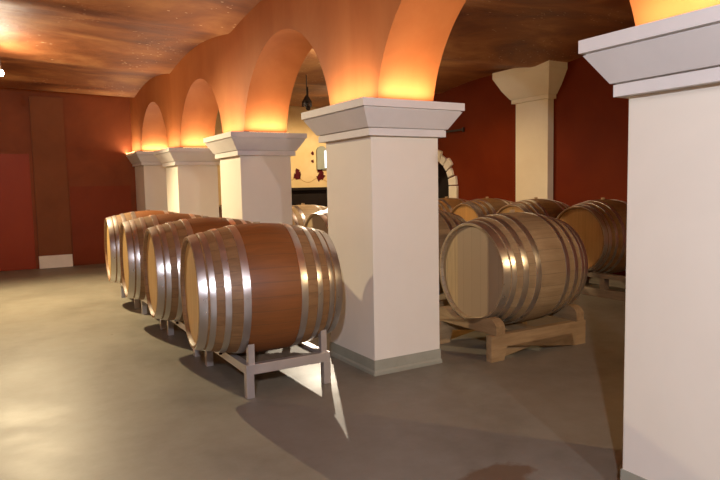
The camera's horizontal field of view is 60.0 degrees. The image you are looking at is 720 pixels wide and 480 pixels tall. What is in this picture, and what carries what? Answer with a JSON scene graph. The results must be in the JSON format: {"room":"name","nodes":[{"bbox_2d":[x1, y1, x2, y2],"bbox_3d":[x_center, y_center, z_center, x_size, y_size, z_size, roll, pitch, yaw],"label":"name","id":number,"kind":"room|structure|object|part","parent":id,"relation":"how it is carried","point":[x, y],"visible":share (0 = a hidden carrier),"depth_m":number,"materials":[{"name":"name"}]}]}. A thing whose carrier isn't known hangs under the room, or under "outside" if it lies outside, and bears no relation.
{"room":"wine cellar","nodes":[
{"label":"wine cellar","id":0,"kind":"room"},
{"bbox_2d":[29,96,72,268],"bbox_3d":[-5.891,-1.084,11.898,0.580,3.240,0.075,-4,6,-30],"label":"wall pier","id":1,"kind":"object","parent":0,"point":[46,113],"visible":1,"depth_m":11.88,"materials":[{"name":"brown paint"}]},
{"bbox_2d":[0,87,326,270],"bbox_3d":[-4.340,-1.441,13.004,10.400,3.700,0.300,-4,6,-30],"label":"wall","id":2,"kind":"structure","parent":0,"point":[98,139],"depth_m":12.29,"materials":[{"name":"red paint"}]},
{"bbox_2d":[0,151,38,270],"bbox_3d":[-6.580,-0.527,11.536,1.030,2.220,0.070,-4,6,-30],"label":"door","id":3,"kind":"structure","parent":2,"relation":"in","point":[18,227],"depth_m":11.65,"materials":[{"name":"red paint"}]},
{"bbox_2d":[69,186,131,263],"bbox_3d":[-5.132,-0.312,12.440,1.130,1.520,0.012,-4,6,-30],"label":"wall panel","id":4,"kind":"object","parent":2,"relation":"attached to","point":[90,205],"visible":0.79,"depth_m":12.34,"materials":[{"name":"red paint"}]},
{"bbox_2d":[294,168,300,179],"bbox_3d":[-1.460,-1.537,14.515,0.199,0.265,0.011,-4,6,-30],"label":"grapes","id":5,"kind":"object","parent":2,"relation":"attached to","point":[297,174],"visible":1,"depth_m":14.51,"materials":[{"name":"red paint"}]},
{"bbox_2d":[316,169,324,181],"bbox_3d":[-0.929,-1.546,14.828,0.249,0.322,0.011,-4,6,-30],"label":"grapes","id":6,"kind":"object","parent":2,"relation":"attached to","point":[321,175],"visible":1,"depth_m":14.82,"materials":[{"name":"red paint"}]},
{"bbox_2d":[316,146,326,168],"bbox_3d":[-0.907,-1.949,14.773,0.260,0.550,0.075,-4,6,-30],"label":"window","id":7,"kind":"structure","parent":2,"relation":"in","point":[321,150],"depth_m":14.74,"materials":[{"name":"white"}]},
{"bbox_2d":[0,264,625,479],"bbox_3d":[-0.216,1.045,5.954,10.700,0.200,16.920,-4,6,-30],"label":"floor","id":8,"kind":"structure","parent":0,"point":[92,386],"depth_m":4.12,"materials":[{"name":"concrete"}]},
{"bbox_2d":[120,283,139,308],"bbox_3d":[-2.750,0.585,8.242,0.668,0.421,0.998,-4,6,-30],"label":"rack","id":9,"kind":"object","parent":8,"relation":"on","point":[136,301],"visible":0.19,"depth_m":7.70,"materials":[{"name":"metal"}]},
{"bbox_3d":[-3.235,0.700,8.513,0.055,0.165,0.055,-4,6,-30],"label":"leg","id":10,"kind":"part","parent":9,"relation":"part of","materials":[{"name":"metal"}]},
{"bbox_3d":[-2.757,0.761,7.703,0.055,0.165,0.055,-4,6,-30],"label":"leg","id":11,"kind":"part","parent":9,"relation":"part of","materials":[{"name":"metal"}]},
{"bbox_2d":[104,210,182,282],"bbox_3d":[-2.709,0.090,8.042,1.020,0.961,0.952,-4,6,-27],"label":"barrel","id":12,"kind":"object","parent":9,"relation":"on","point":[112,224],"visible":0.3,"depth_m":7.67,"materials":[{"name":"brown wood"}]},
{"bbox_2d":[126,151,167,210],"bbox_3d":[-4.085,-0.640,12.458,0.841,2.189,1.000,-4,6,-30],"label":"pillar","id":13,"kind":"structure","parent":8,"relation":"on","point":[150,176],"depth_m":12.10,"materials":[{"name":"beige paint"}]},
{"bbox_2d":[141,300,165,329],"bbox_3d":[-2.058,0.673,7.069,0.668,0.421,0.998,-4,6,-30],"label":"rack","id":14,"kind":"object","parent":8,"relation":"on","point":[143,302],"visible":0.16,"depth_m":7.30,"materials":[{"name":"wood"}]},
{"bbox_3d":[-2.543,0.788,7.340,0.055,0.165,0.055,-4,6,-30],"label":"leg","id":15,"kind":"part","parent":14,"relation":"part of","materials":[{"name":"metal"}]},
{"bbox_3d":[-2.065,0.849,6.530,0.055,0.165,0.055,-4,6,-30],"label":"leg","id":16,"kind":"part","parent":14,"relation":"part of","materials":[{"name":"wood"}]},
{"bbox_2d":[119,213,208,299],"bbox_3d":[-2.052,0.180,6.849,1.020,0.961,0.952,-4,6,-27],"label":"barrel","id":17,"kind":"object","parent":14,"relation":"on","point":[131,236],"visible":0.38,"depth_m":6.46,"materials":[{"name":"brown wood"}]},
{"bbox_2d":[167,320,200,356],"bbox_3d":[-1.416,0.754,5.982,0.668,0.421,0.998,-4,6,-30],"label":"rack","id":18,"kind":"object","parent":8,"relation":"on","point":[170,324],"visible":0.12,"depth_m":5.91,"materials":[{"name":"wood"}]},
{"bbox_3d":[-1.901,0.869,6.253,0.055,0.165,0.055,-4,6,-30],"label":"leg","id":19,"kind":"part","parent":18,"relation":"part of","materials":[{"name":"wood"}]},
{"bbox_3d":[-1.423,0.930,5.442,0.055,0.165,0.055,-4,6,-30],"label":"leg","id":20,"kind":"part","parent":18,"relation":"part of","materials":[{"name":"wood"}]},
{"bbox_2d":[143,216,252,320],"bbox_3d":[-1.410,0.262,5.761,1.020,0.961,0.952,-4,6,-27],"label":"barrel","id":21,"kind":"object","parent":18,"relation":"on","point":[162,244],"visible":0.38,"depth_m":5.36,"materials":[{"name":"brown wood"}]},
{"bbox_2d":[153,147,219,216],"bbox_3d":[-2.671,-0.400,9.988,0.922,2.079,1.030,-4,6,-30],"label":"pillar","id":22,"kind":"structure","parent":8,"relation":"on","point":[191,173],"depth_m":9.62,"materials":[{"name":"beige paint"}]},
{"bbox_2d":[203,131,306,224],"bbox_3d":[-1.259,-0.220,7.594,0.922,2.079,1.034,-4,6,-30],"label":"pillar","id":23,"kind":"structure","parent":8,"relation":"on","point":[255,167],"depth_m":7.23,"materials":[{"name":"beige paint"}]},
{"bbox_2d":[205,330,330,398],"bbox_3d":[-0.760,0.838,4.871,0.668,0.421,0.998,-4,6,-30],"label":"rack","id":24,"kind":"object","parent":8,"relation":"on","point":[251,362],"visible":0.59,"depth_m":4.55,"materials":[{"name":"wood"}]},
{"bbox_3d":[-1.246,0.953,5.142,0.055,0.165,0.055,-4,6,-30],"label":"leg","id":25,"kind":"part","parent":24,"relation":"part of","materials":[{"name":"wood"}]},
{"bbox_3d":[-0.767,1.013,4.331,0.055,0.165,0.055,-4,6,-30],"label":"leg","id":26,"kind":"part","parent":24,"relation":"part of","materials":[{"name":"wood"}]},
{"bbox_3d":[-0.760,0.789,4.325,0.045,0.142,0.044,-4,6,-30],"label":"cup post","id":27,"kind":"part","parent":24,"relation":"part of","materials":[{"name":"wood"}]},
{"bbox_2d":[180,222,341,352],"bbox_3d":[-0.754,0.345,4.650,1.020,0.961,0.952,-3,5,-24],"label":"barrel","id":28,"kind":"object","parent":24,"relation":"on","point":[267,286],"visible":1,"depth_m":4.29,"materials":[{"name":"brown wood"}]},
{"bbox_3d":[-0.752,0.848,4.876,0.540,0.010,0.888,-4,6,-30],"label":"shelf panel","id":29,"kind":"part","parent":24,"relation":"part of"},
{"bbox_3d":[-0.277,0.733,4.606,0.045,0.186,0.044,-4,6,-30],"label":"cup post","id":30,"kind":"part","parent":24,"relation":"part of","materials":[{"name":"wood"}]},
{"bbox_3d":[-0.255,0.977,4.631,0.055,0.165,0.055,-4,6,-30],"label":"leg","id":31,"kind":"part","parent":24,"relation":"part of","materials":[{"name":"wood"}]},
{"bbox_2d":[291,187,327,206],"bbox_3d":[-1.135,-0.490,14.385,2.900,1.440,0.680,-4,6,-30],"label":"counter","id":32,"kind":"object","parent":8,"relation":"on","point":[308,195],"depth_m":14.02,"materials":[{"name":"black wood"}]},
{"bbox_2d":[291,187,326,190],"bbox_3d":[-1.148,-1.177,14.325,2.900,0.060,0.680,-4,6,-30],"label":"countertop","id":33,"kind":"structure","parent":32,"relation":"on","point":[307,188],"depth_m":13.97,"materials":[{"name":"stone"}]},
{"bbox_2d":[301,97,464,375],"bbox_3d":[0.180,-0.038,5.156,0.922,2.079,1.025,-4,6,-30],"label":"pillar","id":34,"kind":"structure","parent":8,"relation":"on","point":[382,153],"depth_m":4.85,"materials":[{"name":"beige paint"}]},
{"bbox_2d":[439,299,450,306],"bbox_3d":[0.603,0.669,6.921,1.120,0.349,0.800,-4,6,-30],"label":"cradle","id":35,"kind":"object","parent":8,"relation":"on","point":[444,302],"visible":0.02,"depth_m":6.65,"materials":[{"name":"brown wood"}]},
{"bbox_2d":[438,210,465,294],"bbox_3d":[0.627,0.140,6.896,1.000,1.015,0.992,-4,6,-30],"label":"barrel","id":36,"kind":"object","parent":35,"relation":"on","point":[447,221],"visible":0.09,"depth_m":6.66,"materials":[{"name":"brown wood"}]},
{"bbox_2d":[439,304,585,362],"bbox_3d":[1.350,0.764,5.655,1.120,0.349,0.800,-4,6,-30],"label":"cradle","id":37,"kind":"object","parent":8,"relation":"on","point":[500,343],"visible":0.65,"depth_m":5.41,"materials":[{"name":"brown wood"}]},
{"bbox_3d":[1.171,0.808,5.966,1.120,0.215,0.060,-4,6,-30],"label":"rail","id":38,"kind":"part","parent":37,"relation":"part of","materials":[{"name":"brown wood"}]},
{"bbox_2d":[439,210,587,323],"bbox_3d":[1.374,0.235,5.630,1.000,1.015,0.992,-4,6,-30],"label":"barrel","id":39,"kind":"object","parent":37,"relation":"on","point":[512,266],"visible":0.98,"depth_m":5.28,"materials":[{"name":"brown wood"}]},
{"bbox_3d":[1.531,0.854,5.356,1.120,0.215,0.060,-4,6,-30],"label":"rail","id":40,"kind":"part","parent":37,"relation":"part of","materials":[{"name":"brown wood"}]},
{"bbox_2d":[581,270,625,300],"bbox_3d":[3.391,0.537,8.039,0.900,0.309,1.650,-4,6,-30],"label":"rack","id":41,"kind":"object","parent":8,"relation":"on","point":[604,280],"visible":0.16,"depth_m":7.80,"materials":[{"name":"brown wood"}]},
{"bbox_2d":[557,198,626,273],"bbox_3d":[3.215,-0.053,8.269,1.000,1.015,0.992,-4,6,-30],"label":"barrel","id":42,"kind":"object","parent":41,"relation":"on","point":[601,225],"visible":0.59,"depth_m":7.84,"materials":[{"name":"brown wood"}]},
{"bbox_3d":[3.049,0.665,7.846,0.100,0.100,1.650,-4,6,-30],"label":"rail","id":43,"kind":"part","parent":41,"relation":"part of","materials":[{"name":"brown wood"}]},
{"bbox_3d":[3.059,0.548,7.815,0.090,0.140,0.070,-4,6,-30],"label":"post","id":44,"kind":"part","parent":41,"relation":"part of","materials":[{"name":"brown wood"}]},
{"bbox_3d":[3.044,0.449,7.828,0.100,0.055,1.650,-4,6,-30],"label":"rail","id":45,"kind":"part","parent":41,"relation":"part of","materials":[{"name":"brown wood"}]},
{"bbox_3d":[3.738,0.617,8.250,0.100,0.100,1.650,-4,6,-30],"label":"rail","id":46,"kind":"part","parent":41,"relation":"part of","materials":[{"name":"brown wood"}]},
{"bbox_2d":[578,4,719,479],"bbox_3d":[1.652,0.149,2.660,0.922,2.079,1.028,-4,6,-30],"label":"pillar","id":47,"kind":"structure","parent":8,"relation":"on","point":[668,69],"depth_m":2.60,"materials":[{"name":"beige paint"}]},
{"bbox_3d":[2.628,0.440,9.333,0.900,0.309,1.000,-4,6,-30],"label":"rack","id":48,"kind":"object","parent":8,"relation":"on","visible":0},
{"bbox_2d":[497,197,569,217],"bbox_3d":[2.617,-0.130,9.283,1.000,1.015,0.992,-4,6,-30],"label":"barrel","id":49,"kind":"object","parent":48,"relation":"on","point":[552,208],"visible":0.25,"depth_m":8.96,"materials":[{"name":"brown wood"}]},
{"bbox_3d":[2.091,0.372,10.244,0.900,0.309,1.000,-4,6,-30],"label":"rack","id":50,"kind":"object","parent":8,"relation":"on","visible":0},
{"bbox_2d":[451,197,512,221],"bbox_3d":[2.079,-0.198,10.194,1.000,1.015,0.992,-4,6,-30],"label":"barrel","id":51,"kind":"object","parent":50,"relation":"on","point":[472,209],"visible":0.29,"depth_m":9.86,"materials":[{"name":"brown wood"}]},
{"bbox_3d":[1.553,0.304,11.155,0.900,0.309,1.000,-4,6,-30],"label":"rack","id":52,"kind":"object","parent":8,"relation":"on","visible":0},
{"bbox_2d":[438,196,467,212],"bbox_3d":[1.542,-0.266,11.105,1.000,1.015,0.992,-4,6,-30],"label":"barrel","id":53,"kind":"object","parent":52,"relation":"on","point":[446,204],"visible":0.16,"depth_m":10.78,"materials":[{"name":"brown wood"}]},
{"bbox_3d":[-0.158,0.573,8.211,1.120,0.349,0.800,-4,6,-30],"label":"cradle","id":54,"kind":"object","parent":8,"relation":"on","visible":0},
{"bbox_2d":[303,209,327,233],"bbox_3d":[-0.134,0.043,8.185,1.000,1.015,0.992,-4,6,-30],"label":"barrel","id":55,"kind":"object","parent":54,"relation":"on","point":[318,220],"visible":0.1,"depth_m":7.88,"materials":[{"name":"brown wood"}]},
{"bbox_3d":[-0.868,0.483,9.414,1.120,0.349,0.800,-4,6,-30],"label":"cradle","id":56,"kind":"object","parent":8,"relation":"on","visible":0},
{"bbox_2d":[292,203,327,225],"bbox_3d":[-0.844,-0.047,9.388,1.000,1.015,0.992,-4,6,-30],"label":"barrel","id":57,"kind":"object","parent":56,"relation":"on","point":[300,213],"visible":0.16,"depth_m":9.06,"materials":[{"name":"brown wood"}]},
{"bbox_3d":[-2.288,0.303,11.820,1.120,0.349,0.800,-4,6,-30],"label":"cradle","id":58,"kind":"object","parent":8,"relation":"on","visible":0},
{"bbox_2d":[219,205,221,217],"bbox_3d":[-2.264,-0.227,11.795,1.000,1.015,0.992,-4,6,-30],"label":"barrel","id":59,"kind":"object","parent":58,"relation":"on","point":[220,206],"visible":0.02,"depth_m":11.32,"materials":[{"name":"brown wood"}]},
{"bbox_2d":[0,0,634,107],"bbox_3d":[-0.288,-2.539,5.644,10.140,0.503,16.360,-4,6,-30],"label":"ceiling","id":60,"kind":"structure","parent":0,"point":[93,47],"depth_m":8.05,"materials":[{"name":"paint"}]},
{"bbox_2d":[302,75,311,106],"bbox_3d":[-0.886,-2.474,10.346,0.170,0.520,0.170,-4,6,-30],"label":"pendant light","id":61,"kind":"object","parent":60,"relation":"hanging from","point":[306,99],"visible":1,"depth_m":10.33,"materials":[{"name":"metal"}]},
{"bbox_3d":[-0.883,-2.345,10.357,0.170,0.110,0.170,-4,6,-30],"label":"lamp shade","id":62,"kind":"part","parent":61,"relation":"part of","materials":[{"name":"metal"}]},
{"bbox_2d":[306,87,309,110],"bbox_3d":[-0.994,-2.694,11.894,0.090,0.446,0.090,-4,6,-30],"label":"ceiling lamp","id":63,"kind":"object","parent":60,"relation":"hanging from","point":[308,106],"visible":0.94,"depth_m":11.88,"materials":[{"name":"metal"}]},
{"bbox_2d":[129,0,719,151],"bbox_3d":[-0.266,-1.882,5.706,0.520,1.525,16.320,-4,6,-30],"label":"arches","id":64,"kind":"structure","parent":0,"point":[391,49],"depth_m":6.16,"materials":[{"name":"paint"}]},
{"bbox_2d":[438,163,450,197],"bbox_3d":[1.811,-0.755,12.938,0.050,2.100,1.240,-4,6,-30],"label":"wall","id":65,"kind":"structure","parent":0,"point":[443,186],"depth_m":12.99,"materials":[{"name":"black"}]},
{"bbox_2d":[433,57,628,275],"bbox_3d":[4.225,-1.213,8.406,0.300,3.700,16.320,-4,6,-30],"label":"wall","id":66,"kind":"structure","parent":0,"point":[590,137],"depth_m":9.84,"materials":[{"name":"red paint"}]},
{"bbox_2d":[438,150,457,197],"bbox_3d":[1.509,-0.760,12.759,0.050,2.145,1.520,-4,6,-30],"label":"door surround","id":67,"kind":"object","parent":66,"relation":"attached to","point":[446,163],"visible":0.16,"depth_m":12.22,"materials":[{"name":"beige stone"}]},
{"bbox_2d":[446,127,464,132],"bbox_3d":[1.841,-2.112,12.028,0.050,0.080,0.520,-4,6,-30],"label":"wall bracket","id":68,"kind":"object","parent":66,"relation":"attached to","point":[463,128],"visible":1,"depth_m":11.94,"materials":[{"name":"metal"}]},
{"bbox_2d":[492,60,567,201],"bbox_3d":[2.756,-1.141,10.232,0.400,3.300,1.250,-4,6,-30],"label":"column","id":69,"kind":"structure","parent":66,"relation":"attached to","point":[533,91],"depth_m":10.10,"materials":[{"name":"beige paint"}]}
]}

